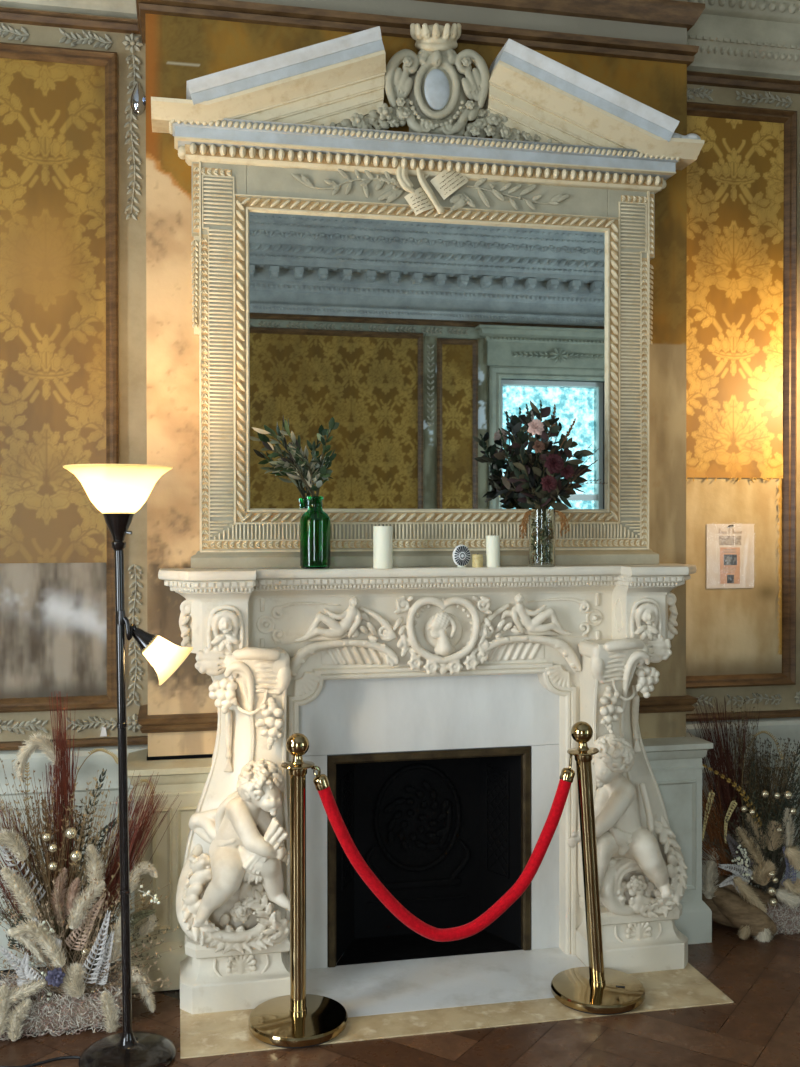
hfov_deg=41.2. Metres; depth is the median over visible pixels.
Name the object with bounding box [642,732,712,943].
wainscoting
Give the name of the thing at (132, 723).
trim
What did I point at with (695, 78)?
trim
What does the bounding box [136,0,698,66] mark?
trim
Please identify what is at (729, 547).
paper notice
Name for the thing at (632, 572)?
shelf
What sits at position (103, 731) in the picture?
paper tag
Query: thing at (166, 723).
trim
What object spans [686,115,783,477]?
wallpaper
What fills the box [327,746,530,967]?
firebox
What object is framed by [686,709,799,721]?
trim
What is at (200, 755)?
trim
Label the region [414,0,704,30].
trim
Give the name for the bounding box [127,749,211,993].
wainscoting
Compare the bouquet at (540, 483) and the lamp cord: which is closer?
the lamp cord
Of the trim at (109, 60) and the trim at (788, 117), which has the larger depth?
the trim at (788, 117)
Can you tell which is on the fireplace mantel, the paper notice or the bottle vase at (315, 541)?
the bottle vase at (315, 541)
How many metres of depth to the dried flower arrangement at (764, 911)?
4.17 m
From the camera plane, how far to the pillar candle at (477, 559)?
3.75 m
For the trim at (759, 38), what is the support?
attached to the wall at (720, 95)
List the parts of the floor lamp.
lamp shade, arm, lamp shade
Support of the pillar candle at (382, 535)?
on the fireplace mantel
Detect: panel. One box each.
[0,563,106,698]
[686,478,781,675]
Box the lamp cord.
[0,1056,79,1066]
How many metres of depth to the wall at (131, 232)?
3.92 m
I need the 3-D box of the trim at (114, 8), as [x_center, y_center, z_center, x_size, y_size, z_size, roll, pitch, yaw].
[-2.036,-2.277,3.372,2.388,0.785,0.620,0,1,-12]
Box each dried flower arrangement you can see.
[0,691,181,1040]
[686,696,799,942]
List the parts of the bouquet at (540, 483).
leafy stem, leafy stem, leafy stem, leafy stem, leafy stem, leafy stem, leafy stem, leafy stem, leafy stem, leafy stem, leafy stem, leafy stem, leafy stem, leafy stem, leafy stem, leafy stem, leafy stem, leafy stem, leafy stem, leafy stem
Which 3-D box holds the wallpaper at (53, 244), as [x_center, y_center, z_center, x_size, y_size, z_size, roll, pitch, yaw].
[-1.831,-0.818,3.738,1.632,1.854,0.001,0,1,-12]
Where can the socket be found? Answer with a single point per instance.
(146, 641)
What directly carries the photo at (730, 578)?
attached to the paper notice
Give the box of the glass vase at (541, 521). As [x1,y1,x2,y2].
[529,509,554,566]
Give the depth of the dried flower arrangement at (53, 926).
3.42 m
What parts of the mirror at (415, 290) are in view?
raking cornice, egg moulding, frame, bead moulding, rope moulding, crown, oval plate, raking cornice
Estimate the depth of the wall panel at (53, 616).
3.87 m
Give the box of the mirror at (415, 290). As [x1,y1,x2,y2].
[151,23,704,568]
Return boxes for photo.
[724,554,736,564]
[727,575,733,582]
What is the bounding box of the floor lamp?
[63,464,192,1066]
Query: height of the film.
0.037 m
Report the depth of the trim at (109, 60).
3.88 m
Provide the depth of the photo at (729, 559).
4.41 m
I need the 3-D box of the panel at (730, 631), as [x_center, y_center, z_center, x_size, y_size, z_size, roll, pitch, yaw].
[1.350,0.195,4.414,0.606,0.875,0.001,0,1,-12]
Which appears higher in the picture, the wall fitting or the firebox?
the wall fitting
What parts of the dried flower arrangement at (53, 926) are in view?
curling stem, curling stem, curling stem, curling stem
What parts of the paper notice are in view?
printed panel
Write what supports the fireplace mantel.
on the hearth
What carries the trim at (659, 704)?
attached to the wall at (179, 50)
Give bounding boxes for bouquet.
[252,416,338,495]
[493,400,607,538]
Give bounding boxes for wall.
[0,6,147,741]
[145,0,686,760]
[686,70,799,713]
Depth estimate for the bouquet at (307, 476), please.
3.61 m
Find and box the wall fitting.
[130,82,145,115]
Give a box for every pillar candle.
[373,524,392,568]
[472,554,482,567]
[486,534,499,566]
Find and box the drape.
[609,783,653,855]
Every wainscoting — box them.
[0,744,147,969]
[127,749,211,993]
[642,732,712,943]
[686,717,799,887]
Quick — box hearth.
[180,947,733,1058]
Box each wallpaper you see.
[0,58,106,562]
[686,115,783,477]
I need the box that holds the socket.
[133,627,155,650]
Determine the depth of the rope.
3.47 m
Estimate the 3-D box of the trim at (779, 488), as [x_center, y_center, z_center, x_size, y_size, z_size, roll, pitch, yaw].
[1.347,0.137,4.402,0.514,0.740,0.010,0,1,-12]
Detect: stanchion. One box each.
[248,733,347,1047]
[551,721,644,1014]
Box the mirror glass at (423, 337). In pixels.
[249,212,604,508]
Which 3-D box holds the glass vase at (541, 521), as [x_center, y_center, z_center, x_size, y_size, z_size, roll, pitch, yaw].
[0.509,0.016,3.821,0.094,0.206,0.094,0,1,-12]
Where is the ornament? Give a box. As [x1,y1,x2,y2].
[452,545,470,567]
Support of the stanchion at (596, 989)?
on the hearth
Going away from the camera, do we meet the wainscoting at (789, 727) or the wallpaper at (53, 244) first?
the wallpaper at (53, 244)
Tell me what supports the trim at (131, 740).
attached to the wall at (131, 232)
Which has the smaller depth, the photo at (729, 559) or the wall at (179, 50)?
the wall at (179, 50)
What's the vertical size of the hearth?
0.007 m
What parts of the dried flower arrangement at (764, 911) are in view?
curling stem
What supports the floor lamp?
on the floor
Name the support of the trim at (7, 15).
attached to the wall at (131, 232)
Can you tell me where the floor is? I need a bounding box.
[0,920,799,1066]
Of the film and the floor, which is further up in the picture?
the film
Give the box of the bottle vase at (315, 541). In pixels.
[300,494,330,568]
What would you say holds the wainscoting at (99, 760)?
attached to the wall at (131, 232)
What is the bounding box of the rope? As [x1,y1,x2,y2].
[311,755,574,941]
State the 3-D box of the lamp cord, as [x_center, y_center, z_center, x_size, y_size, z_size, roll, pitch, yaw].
[-1.188,1.566,3.141,0.492,0.009,0.052,0,1,-6]
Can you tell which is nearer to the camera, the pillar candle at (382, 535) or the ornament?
the pillar candle at (382, 535)
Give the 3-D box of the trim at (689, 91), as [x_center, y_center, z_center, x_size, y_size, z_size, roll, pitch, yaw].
[1.430,-0.557,4.416,0.680,2.567,0.023,0,1,-12]
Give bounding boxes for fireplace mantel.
[158,564,695,1013]
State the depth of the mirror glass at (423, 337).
3.84 m
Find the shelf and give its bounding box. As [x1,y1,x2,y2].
[158,564,695,580]
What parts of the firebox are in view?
panel, plate, panel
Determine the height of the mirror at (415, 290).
1.950 m
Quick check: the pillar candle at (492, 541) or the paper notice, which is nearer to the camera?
the pillar candle at (492, 541)
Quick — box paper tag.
[100,727,106,735]
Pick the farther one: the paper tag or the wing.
the paper tag
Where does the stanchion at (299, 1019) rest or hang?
on the hearth
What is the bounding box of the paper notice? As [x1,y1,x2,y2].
[706,524,753,588]
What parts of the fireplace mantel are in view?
bed moulding, egg moulding, opening moulding, oval panel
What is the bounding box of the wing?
[189,791,240,847]
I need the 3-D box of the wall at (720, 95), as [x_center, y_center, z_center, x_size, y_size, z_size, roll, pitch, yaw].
[2.495,-0.557,4.699,3.008,4.220,0.100,0,1,-12]
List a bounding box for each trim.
[0,0,136,18]
[0,7,140,34]
[0,23,142,733]
[0,42,118,712]
[0,736,147,750]
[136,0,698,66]
[137,704,217,732]
[147,751,212,760]
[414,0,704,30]
[639,694,697,713]
[686,102,796,688]
[686,477,781,652]
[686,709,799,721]
[687,0,799,79]
[687,71,799,93]
[687,86,799,707]
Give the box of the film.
[671,133,700,139]

